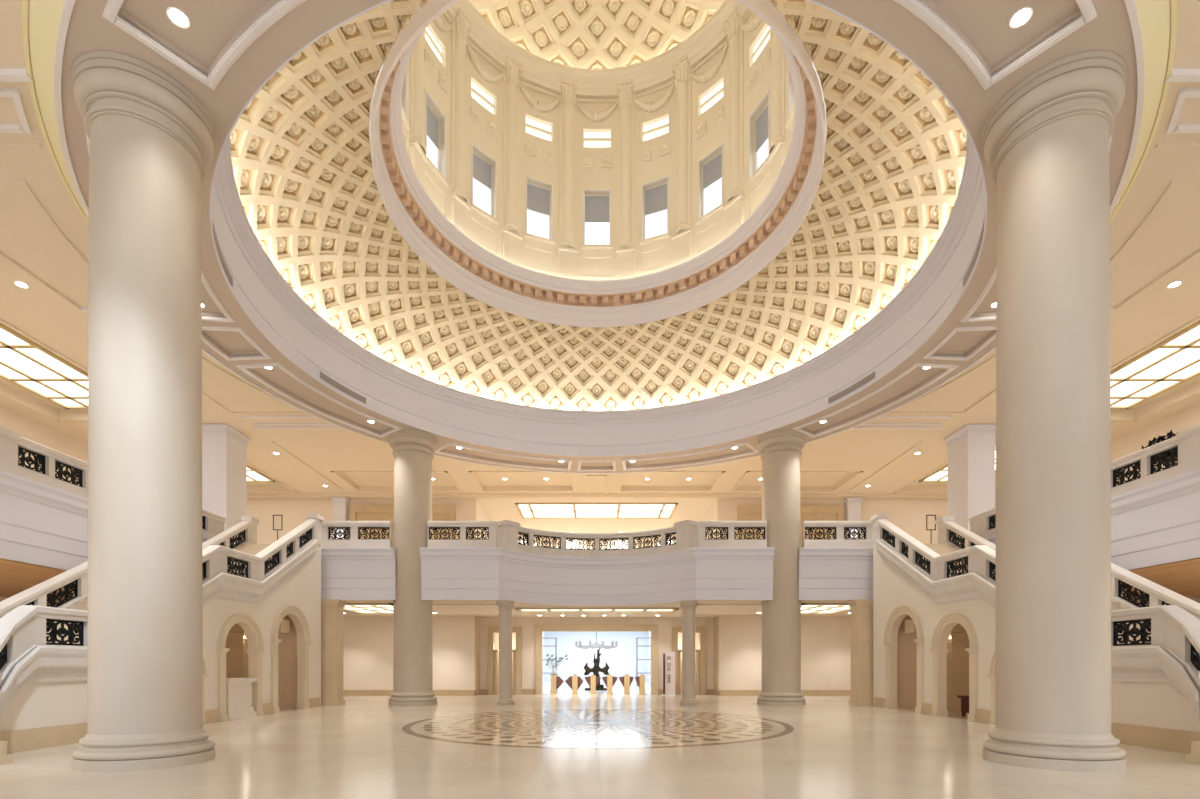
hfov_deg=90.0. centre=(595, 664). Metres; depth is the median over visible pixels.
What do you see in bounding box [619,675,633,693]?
turnstile
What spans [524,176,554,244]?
window
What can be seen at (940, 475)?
ceiling light
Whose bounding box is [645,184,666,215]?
roller blind
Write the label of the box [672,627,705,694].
doorway
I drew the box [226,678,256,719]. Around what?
pedestal
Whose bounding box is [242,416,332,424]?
trim
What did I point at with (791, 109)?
window
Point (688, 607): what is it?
column
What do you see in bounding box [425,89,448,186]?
window
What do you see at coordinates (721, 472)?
trim
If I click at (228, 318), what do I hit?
trim
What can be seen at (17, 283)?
recessed light
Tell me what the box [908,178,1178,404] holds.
trim
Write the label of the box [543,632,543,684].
square pillar
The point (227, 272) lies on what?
air vent
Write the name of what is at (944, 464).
trim
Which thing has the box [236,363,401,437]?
trim
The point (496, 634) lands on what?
wall
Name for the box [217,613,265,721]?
archway
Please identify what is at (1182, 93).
trim
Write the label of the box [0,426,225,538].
balustrade
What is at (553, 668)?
potted plant
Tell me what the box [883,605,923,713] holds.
archway
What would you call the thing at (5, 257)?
trim
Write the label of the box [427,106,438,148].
roller blind
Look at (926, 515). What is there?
sign stand
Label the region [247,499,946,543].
wall
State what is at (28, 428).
wall
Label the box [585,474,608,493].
trim
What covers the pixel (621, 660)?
wall
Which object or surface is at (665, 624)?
wall
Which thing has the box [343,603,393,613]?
ceiling light
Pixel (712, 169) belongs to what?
roller blind
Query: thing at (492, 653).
doorway
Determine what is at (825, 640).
wall
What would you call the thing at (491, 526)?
balustrade
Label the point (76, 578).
balustrade
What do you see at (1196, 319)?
trim
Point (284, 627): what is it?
trim
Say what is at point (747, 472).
trim
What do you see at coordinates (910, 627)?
trim
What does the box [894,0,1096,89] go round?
trim
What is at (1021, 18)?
recessed light
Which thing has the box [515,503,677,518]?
ceiling light
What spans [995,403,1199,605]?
wall
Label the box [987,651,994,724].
archway
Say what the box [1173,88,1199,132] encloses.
trim
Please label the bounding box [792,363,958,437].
trim
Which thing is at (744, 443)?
trim
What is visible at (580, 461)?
trim
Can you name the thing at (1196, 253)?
trim
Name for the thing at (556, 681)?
turnstile
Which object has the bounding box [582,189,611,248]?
window
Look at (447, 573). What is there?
balcony
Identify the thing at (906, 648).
wall
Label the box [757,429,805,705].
column
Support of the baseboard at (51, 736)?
attached to the wall at (37, 705)
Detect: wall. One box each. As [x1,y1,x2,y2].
[0,405,87,606]
[0,547,320,731]
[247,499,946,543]
[278,615,296,707]
[343,616,474,689]
[477,499,492,538]
[480,617,713,688]
[495,633,515,692]
[518,535,675,548]
[544,632,648,680]
[678,633,698,692]
[700,499,716,538]
[719,616,850,689]
[873,547,1199,731]
[897,615,916,707]
[947,633,968,710]
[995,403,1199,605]
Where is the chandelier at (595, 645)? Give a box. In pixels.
[575,632,617,648]
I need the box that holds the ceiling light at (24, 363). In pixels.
[0,323,87,408]
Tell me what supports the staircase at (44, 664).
on the floor
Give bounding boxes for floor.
[0,681,1199,798]
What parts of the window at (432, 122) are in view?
sill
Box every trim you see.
[0,69,32,81]
[0,88,24,132]
[0,143,41,147]
[0,251,343,490]
[0,318,87,420]
[11,87,31,134]
[18,178,285,404]
[54,0,1144,473]
[81,307,88,312]
[86,134,234,321]
[102,0,305,89]
[202,326,272,360]
[229,619,289,632]
[232,412,306,413]
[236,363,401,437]
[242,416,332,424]
[247,462,298,492]
[247,493,946,498]
[252,426,342,428]
[331,471,461,491]
[432,604,513,615]
[435,442,571,470]
[469,471,574,491]
[475,616,479,689]
[512,607,681,611]
[577,460,615,470]
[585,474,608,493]
[618,471,724,491]
[622,442,758,469]
[679,604,761,615]
[714,616,718,689]
[731,471,862,491]
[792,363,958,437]
[850,248,1199,490]
[851,426,942,428]
[861,416,951,424]
[887,412,962,413]
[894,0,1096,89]
[894,444,995,492]
[905,619,966,632]
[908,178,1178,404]
[923,326,995,360]
[960,135,1111,321]
[1110,315,1199,420]
[1155,143,1199,147]
[1165,69,1199,81]
[1166,86,1187,134]
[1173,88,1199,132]
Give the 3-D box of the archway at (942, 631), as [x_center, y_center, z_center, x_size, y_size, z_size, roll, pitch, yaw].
[10.832,0.025,18.000,0.410,3.150,2.240,0,0,0]
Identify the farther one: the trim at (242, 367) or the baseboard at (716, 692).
the baseboard at (716, 692)
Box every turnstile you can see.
[550,675,563,693]
[565,675,582,693]
[585,675,600,693]
[602,675,617,693]
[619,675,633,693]
[635,675,645,693]
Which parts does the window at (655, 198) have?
sill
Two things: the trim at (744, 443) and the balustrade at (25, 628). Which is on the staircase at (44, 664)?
the balustrade at (25, 628)
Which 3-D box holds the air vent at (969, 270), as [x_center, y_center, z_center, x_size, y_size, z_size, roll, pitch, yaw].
[8.693,-9.410,13.785,0.070,0.220,2.102,0,0,21]
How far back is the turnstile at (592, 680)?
32.70 m
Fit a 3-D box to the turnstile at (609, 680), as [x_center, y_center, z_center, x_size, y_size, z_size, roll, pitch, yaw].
[0.782,1.067,33.200,0.870,1.065,1.080,0,0,0]
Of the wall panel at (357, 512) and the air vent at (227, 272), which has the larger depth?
the wall panel at (357, 512)
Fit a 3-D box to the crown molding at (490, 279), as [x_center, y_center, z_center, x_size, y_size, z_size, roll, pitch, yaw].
[0.057,-13.690,17.100,12.148,1.380,12.148,0,0,-8]
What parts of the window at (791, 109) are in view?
sill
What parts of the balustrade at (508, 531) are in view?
iron panel, post, iron panel, post, iron panel, rail, post, iron panel, post, iron panel, post, iron panel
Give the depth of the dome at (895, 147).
18.14 m
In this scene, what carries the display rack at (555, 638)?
on the floor
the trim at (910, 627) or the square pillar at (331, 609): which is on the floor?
the square pillar at (331, 609)
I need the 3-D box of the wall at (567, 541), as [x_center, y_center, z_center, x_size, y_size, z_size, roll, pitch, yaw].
[0.057,-7.150,44.850,14.400,5.100,0.300,0,0,0]
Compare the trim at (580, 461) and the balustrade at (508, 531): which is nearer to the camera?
the balustrade at (508, 531)
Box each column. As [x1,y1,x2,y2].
[71,50,215,771]
[388,429,436,705]
[496,600,514,705]
[680,600,697,705]
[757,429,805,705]
[982,50,1127,771]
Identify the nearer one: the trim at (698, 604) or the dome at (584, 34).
the dome at (584, 34)
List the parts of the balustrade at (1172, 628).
iron panel, post, iron panel, post, iron panel, iron panel, iron panel, rail, iron panel, iron panel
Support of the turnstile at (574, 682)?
on the floor
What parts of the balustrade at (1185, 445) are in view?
iron panel, rail, post, iron panel, post, iron panel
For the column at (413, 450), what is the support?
on the floor
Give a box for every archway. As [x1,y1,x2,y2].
[203,657,208,723]
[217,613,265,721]
[271,605,311,713]
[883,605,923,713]
[929,613,977,721]
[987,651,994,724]
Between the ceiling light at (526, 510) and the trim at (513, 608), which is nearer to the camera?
the trim at (513, 608)
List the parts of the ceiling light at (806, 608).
glowing pane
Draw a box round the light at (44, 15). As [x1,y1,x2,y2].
[22,0,1176,225]
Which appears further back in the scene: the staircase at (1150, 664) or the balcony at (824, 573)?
the balcony at (824, 573)
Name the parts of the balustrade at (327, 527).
iron panel, post, rail, iron panel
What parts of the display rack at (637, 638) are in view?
post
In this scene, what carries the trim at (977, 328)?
attached to the ceiling at (983, 26)
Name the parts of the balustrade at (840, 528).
post, iron panel, rail, post, iron panel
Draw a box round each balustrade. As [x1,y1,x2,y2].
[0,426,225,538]
[0,513,323,689]
[0,516,258,617]
[318,521,392,546]
[427,521,496,546]
[497,520,696,556]
[697,521,766,546]
[802,521,875,546]
[870,513,1199,706]
[935,516,1199,618]
[969,424,1199,538]
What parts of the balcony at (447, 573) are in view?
cornice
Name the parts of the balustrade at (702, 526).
post, iron panel, post, rail, iron panel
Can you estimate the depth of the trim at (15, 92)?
10.41 m
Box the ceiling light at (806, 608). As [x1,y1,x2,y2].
[801,603,850,613]
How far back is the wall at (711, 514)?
36.00 m
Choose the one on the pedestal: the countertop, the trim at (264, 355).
the countertop
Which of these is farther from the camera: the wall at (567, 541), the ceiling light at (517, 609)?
the wall at (567, 541)
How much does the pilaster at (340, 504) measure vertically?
4.885 m
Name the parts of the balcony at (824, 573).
cornice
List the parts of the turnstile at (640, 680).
casing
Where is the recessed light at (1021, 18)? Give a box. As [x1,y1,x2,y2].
[1009,6,1032,28]
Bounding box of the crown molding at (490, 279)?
[370,0,825,326]
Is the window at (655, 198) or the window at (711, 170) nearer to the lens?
the window at (711, 170)
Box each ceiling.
[0,0,1199,534]
[0,557,1199,616]
[61,0,1137,471]
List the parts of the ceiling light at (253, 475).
glowing pane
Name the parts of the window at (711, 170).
sill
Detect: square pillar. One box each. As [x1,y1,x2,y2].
[202,424,249,543]
[321,599,346,705]
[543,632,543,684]
[648,632,650,684]
[848,599,872,705]
[944,424,995,545]
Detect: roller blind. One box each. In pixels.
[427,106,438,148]
[473,154,491,188]
[527,184,549,215]
[585,196,608,221]
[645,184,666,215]
[703,153,721,189]
[756,106,767,151]
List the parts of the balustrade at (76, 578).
post, iron panel, post, post, iron panel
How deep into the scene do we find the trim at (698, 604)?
29.99 m
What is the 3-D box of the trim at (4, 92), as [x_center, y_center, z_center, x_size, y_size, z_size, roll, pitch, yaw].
[-11.768,-9.670,10.475,3.950,0.080,0.790,0,0,0]
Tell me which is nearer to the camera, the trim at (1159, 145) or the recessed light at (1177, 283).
the trim at (1159, 145)
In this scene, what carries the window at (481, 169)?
attached to the drum
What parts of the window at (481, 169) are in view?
sill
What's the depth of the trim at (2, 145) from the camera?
11.15 m
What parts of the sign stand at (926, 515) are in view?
frame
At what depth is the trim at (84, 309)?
16.25 m
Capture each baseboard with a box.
[0,697,319,753]
[343,689,850,695]
[874,697,1199,753]
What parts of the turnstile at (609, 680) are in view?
casing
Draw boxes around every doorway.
[488,627,521,694]
[535,625,657,694]
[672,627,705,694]
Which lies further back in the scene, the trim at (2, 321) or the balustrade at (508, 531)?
the balustrade at (508, 531)
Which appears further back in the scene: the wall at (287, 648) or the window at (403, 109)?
the wall at (287, 648)
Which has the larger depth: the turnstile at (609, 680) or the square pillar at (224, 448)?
the turnstile at (609, 680)
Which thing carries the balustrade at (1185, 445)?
on the ceiling at (439, 609)
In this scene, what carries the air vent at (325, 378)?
attached to the beam
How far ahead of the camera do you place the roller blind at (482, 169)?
21.30 m
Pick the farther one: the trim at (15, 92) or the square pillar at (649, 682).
the square pillar at (649, 682)
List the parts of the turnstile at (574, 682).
casing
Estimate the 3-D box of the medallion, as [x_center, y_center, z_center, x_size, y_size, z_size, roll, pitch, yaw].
[0.057,1.598,16.600,10.498,0.004,10.498,0,0,0]
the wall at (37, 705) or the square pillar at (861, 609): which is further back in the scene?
the square pillar at (861, 609)
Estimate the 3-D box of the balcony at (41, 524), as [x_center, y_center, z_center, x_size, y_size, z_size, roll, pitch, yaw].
[-14.153,-3.583,12.550,0.280,2.025,21.100,0,0,0]
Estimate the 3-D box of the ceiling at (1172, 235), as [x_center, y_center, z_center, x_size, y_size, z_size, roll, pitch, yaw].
[0.057,-9.875,24.000,45.000,0.350,44.000,0,0,0]
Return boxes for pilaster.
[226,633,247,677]
[330,497,348,538]
[844,497,862,538]
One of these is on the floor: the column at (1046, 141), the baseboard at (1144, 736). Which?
the column at (1046, 141)
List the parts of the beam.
cornice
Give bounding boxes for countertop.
[226,678,256,683]
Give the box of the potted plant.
[1142,430,1177,465]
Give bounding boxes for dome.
[230,0,985,410]
[469,0,724,68]
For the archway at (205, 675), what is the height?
2.340 m
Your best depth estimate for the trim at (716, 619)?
31.53 m
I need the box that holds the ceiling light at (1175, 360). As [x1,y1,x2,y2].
[1110,320,1199,408]
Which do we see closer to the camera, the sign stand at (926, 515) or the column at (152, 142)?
the column at (152, 142)
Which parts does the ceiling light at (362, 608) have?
glowing pane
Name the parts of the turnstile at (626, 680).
casing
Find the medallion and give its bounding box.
[402,709,793,748]
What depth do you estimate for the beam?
20.68 m
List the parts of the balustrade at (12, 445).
iron panel, post, iron panel, post, iron panel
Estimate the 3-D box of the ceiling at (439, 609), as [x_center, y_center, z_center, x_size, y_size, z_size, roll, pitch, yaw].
[0.057,-3.570,18.200,44.400,2.060,32.400,0,0,0]
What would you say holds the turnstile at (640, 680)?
on the floor
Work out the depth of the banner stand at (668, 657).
31.56 m
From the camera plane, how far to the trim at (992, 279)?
15.16 m
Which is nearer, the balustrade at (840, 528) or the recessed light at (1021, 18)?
the recessed light at (1021, 18)
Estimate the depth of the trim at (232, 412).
23.02 m
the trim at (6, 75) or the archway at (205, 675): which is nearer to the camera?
the trim at (6, 75)
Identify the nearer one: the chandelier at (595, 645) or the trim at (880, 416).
the trim at (880, 416)
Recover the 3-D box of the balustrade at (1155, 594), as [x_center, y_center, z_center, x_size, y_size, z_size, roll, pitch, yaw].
[13.557,-2.315,16.559,0.410,6.829,14.119,0,0,0]
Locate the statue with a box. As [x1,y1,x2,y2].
[584,647,609,689]
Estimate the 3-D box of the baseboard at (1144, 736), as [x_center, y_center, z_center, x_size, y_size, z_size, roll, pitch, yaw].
[10.762,1.400,16.470,0.070,0.400,13.260,0,0,0]
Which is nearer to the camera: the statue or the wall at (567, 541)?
the statue
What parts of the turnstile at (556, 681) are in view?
casing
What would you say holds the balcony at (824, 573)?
attached to the ceiling at (439, 609)
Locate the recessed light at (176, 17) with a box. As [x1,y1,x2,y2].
[166,6,189,28]
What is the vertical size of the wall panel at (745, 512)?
4.550 m
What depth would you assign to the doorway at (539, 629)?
32.15 m
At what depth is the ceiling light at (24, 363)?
20.45 m
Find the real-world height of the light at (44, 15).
0.505 m
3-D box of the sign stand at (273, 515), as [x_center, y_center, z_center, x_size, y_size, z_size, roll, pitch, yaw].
[-13.093,-5.390,24.700,0.300,1.580,0.300,0,0,43]
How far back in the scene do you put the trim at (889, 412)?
23.02 m
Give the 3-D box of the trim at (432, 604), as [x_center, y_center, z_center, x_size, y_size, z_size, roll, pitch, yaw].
[-6.193,-2.545,27.900,4.100,0.050,5.400,0,0,0]
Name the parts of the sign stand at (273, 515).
frame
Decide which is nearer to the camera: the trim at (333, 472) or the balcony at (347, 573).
the balcony at (347, 573)
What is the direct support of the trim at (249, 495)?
attached to the wall at (28, 428)
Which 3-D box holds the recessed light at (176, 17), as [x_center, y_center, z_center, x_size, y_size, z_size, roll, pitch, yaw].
[-5.994,-9.294,8.617,0.290,0.012,0.290,0,0,0]
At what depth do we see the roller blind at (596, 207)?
22.95 m
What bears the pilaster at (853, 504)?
attached to the wall at (909, 515)
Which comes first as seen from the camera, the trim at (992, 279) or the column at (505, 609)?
the trim at (992, 279)
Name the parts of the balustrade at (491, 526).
iron panel, rail, post, iron panel, post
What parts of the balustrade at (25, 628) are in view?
iron panel, iron panel, iron panel, iron panel, iron panel, post, iron panel, post, iron panel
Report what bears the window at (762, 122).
attached to the drum
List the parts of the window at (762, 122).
sill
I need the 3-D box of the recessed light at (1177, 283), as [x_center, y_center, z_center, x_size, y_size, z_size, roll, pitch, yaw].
[14.757,-9.694,15.300,0.290,0.012,0.290,0,0,0]
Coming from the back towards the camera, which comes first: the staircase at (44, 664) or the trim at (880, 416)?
the trim at (880, 416)
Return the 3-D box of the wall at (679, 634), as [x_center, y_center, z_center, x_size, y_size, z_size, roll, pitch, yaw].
[5.007,-0.450,33.450,2.400,4.100,1.700,0,0,0]
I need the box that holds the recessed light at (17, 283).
[14,281,28,288]
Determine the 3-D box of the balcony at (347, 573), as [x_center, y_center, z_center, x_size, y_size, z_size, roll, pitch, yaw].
[-9.498,-3.583,23.580,3.190,2.025,0.280,0,0,0]
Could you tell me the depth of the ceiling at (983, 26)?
9.35 m
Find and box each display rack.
[543,637,556,673]
[636,637,650,686]
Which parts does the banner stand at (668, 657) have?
post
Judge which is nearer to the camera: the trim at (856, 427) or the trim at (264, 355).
the trim at (264, 355)
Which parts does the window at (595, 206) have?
sill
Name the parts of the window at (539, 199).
sill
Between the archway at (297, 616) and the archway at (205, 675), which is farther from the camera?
the archway at (297, 616)
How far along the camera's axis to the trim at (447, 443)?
26.47 m
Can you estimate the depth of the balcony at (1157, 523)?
15.30 m
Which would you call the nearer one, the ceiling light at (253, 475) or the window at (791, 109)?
the window at (791, 109)
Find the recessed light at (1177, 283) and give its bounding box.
[1167,281,1181,287]
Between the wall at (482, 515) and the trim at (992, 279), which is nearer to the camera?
the trim at (992, 279)
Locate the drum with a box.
[401,0,793,279]
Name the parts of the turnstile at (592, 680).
casing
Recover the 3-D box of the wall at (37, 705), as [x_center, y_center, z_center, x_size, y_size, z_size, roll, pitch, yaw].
[-10.773,-1.479,16.500,0.220,6.157,13.600,0,0,0]
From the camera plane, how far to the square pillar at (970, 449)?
24.20 m
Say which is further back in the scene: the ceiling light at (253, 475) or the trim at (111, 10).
the ceiling light at (253, 475)
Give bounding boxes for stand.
[273,515,281,539]
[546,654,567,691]
[662,652,675,695]
[926,515,935,543]
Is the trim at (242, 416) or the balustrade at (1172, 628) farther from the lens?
the trim at (242, 416)
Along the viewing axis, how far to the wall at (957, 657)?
20.90 m
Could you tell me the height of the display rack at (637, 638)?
3.628 m
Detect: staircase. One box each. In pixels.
[0,539,317,764]
[876,539,1199,764]
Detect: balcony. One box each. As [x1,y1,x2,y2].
[0,470,209,569]
[320,547,395,599]
[420,547,774,605]
[798,547,873,599]
[985,469,1199,569]
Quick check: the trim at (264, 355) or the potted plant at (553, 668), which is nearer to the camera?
the trim at (264, 355)
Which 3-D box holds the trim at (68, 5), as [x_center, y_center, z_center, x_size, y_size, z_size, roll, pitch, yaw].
[0.057,-9.165,17.100,23.000,0.090,23.000,0,0,0]
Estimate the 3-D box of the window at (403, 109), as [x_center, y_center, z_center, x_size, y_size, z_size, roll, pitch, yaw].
[-5.669,-16.880,17.100,0.410,2.240,1.162,0,0,0]
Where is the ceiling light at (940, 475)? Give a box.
[918,446,995,481]
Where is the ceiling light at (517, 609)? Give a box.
[516,608,677,611]
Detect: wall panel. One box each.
[350,505,455,546]
[738,505,842,546]
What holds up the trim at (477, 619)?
attached to the wall at (367, 640)
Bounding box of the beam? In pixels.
[210,0,986,456]
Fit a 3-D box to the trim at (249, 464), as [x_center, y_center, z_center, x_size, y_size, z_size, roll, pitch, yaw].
[-18.943,-9.680,30.000,4.600,0.080,7.400,0,0,0]
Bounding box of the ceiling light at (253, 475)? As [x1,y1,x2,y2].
[247,465,274,481]
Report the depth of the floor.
9.55 m
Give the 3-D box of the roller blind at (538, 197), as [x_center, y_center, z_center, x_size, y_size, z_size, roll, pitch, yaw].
[-2.182,-17.465,22.506,0.937,0.930,0.040,0,0,-22]
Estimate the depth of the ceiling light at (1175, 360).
20.39 m
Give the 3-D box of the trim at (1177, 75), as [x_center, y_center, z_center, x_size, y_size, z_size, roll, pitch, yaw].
[11.717,-9.655,9.820,4.680,0.110,0.120,0,0,0]
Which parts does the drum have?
lit panel, lintel moulding, lit panel, lintel moulding, lit panel, lintel moulding, lintel moulding, lit panel, lintel moulding, lit panel, lintel moulding, lit panel, lintel moulding, lit panel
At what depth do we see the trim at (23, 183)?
13.62 m
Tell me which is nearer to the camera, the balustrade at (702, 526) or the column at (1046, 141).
the column at (1046, 141)
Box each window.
[383,63,409,129]
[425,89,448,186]
[470,143,498,224]
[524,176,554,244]
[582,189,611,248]
[640,176,669,244]
[695,143,723,224]
[746,89,769,186]
[785,59,812,129]
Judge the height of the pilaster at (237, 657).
2.715 m
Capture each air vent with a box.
[213,224,232,285]
[320,371,365,403]
[828,371,874,403]
[963,222,983,286]
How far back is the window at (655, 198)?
22.46 m
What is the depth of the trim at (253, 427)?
24.32 m
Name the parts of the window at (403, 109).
sill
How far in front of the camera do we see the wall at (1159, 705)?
16.85 m
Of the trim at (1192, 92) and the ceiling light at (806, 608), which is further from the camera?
the ceiling light at (806, 608)
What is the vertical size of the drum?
7.800 m
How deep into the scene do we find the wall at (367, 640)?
31.30 m
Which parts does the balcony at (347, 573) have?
cornice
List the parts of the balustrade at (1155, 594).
iron panel, post, post, iron panel, post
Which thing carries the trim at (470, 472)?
attached to the ceiling at (1172, 235)

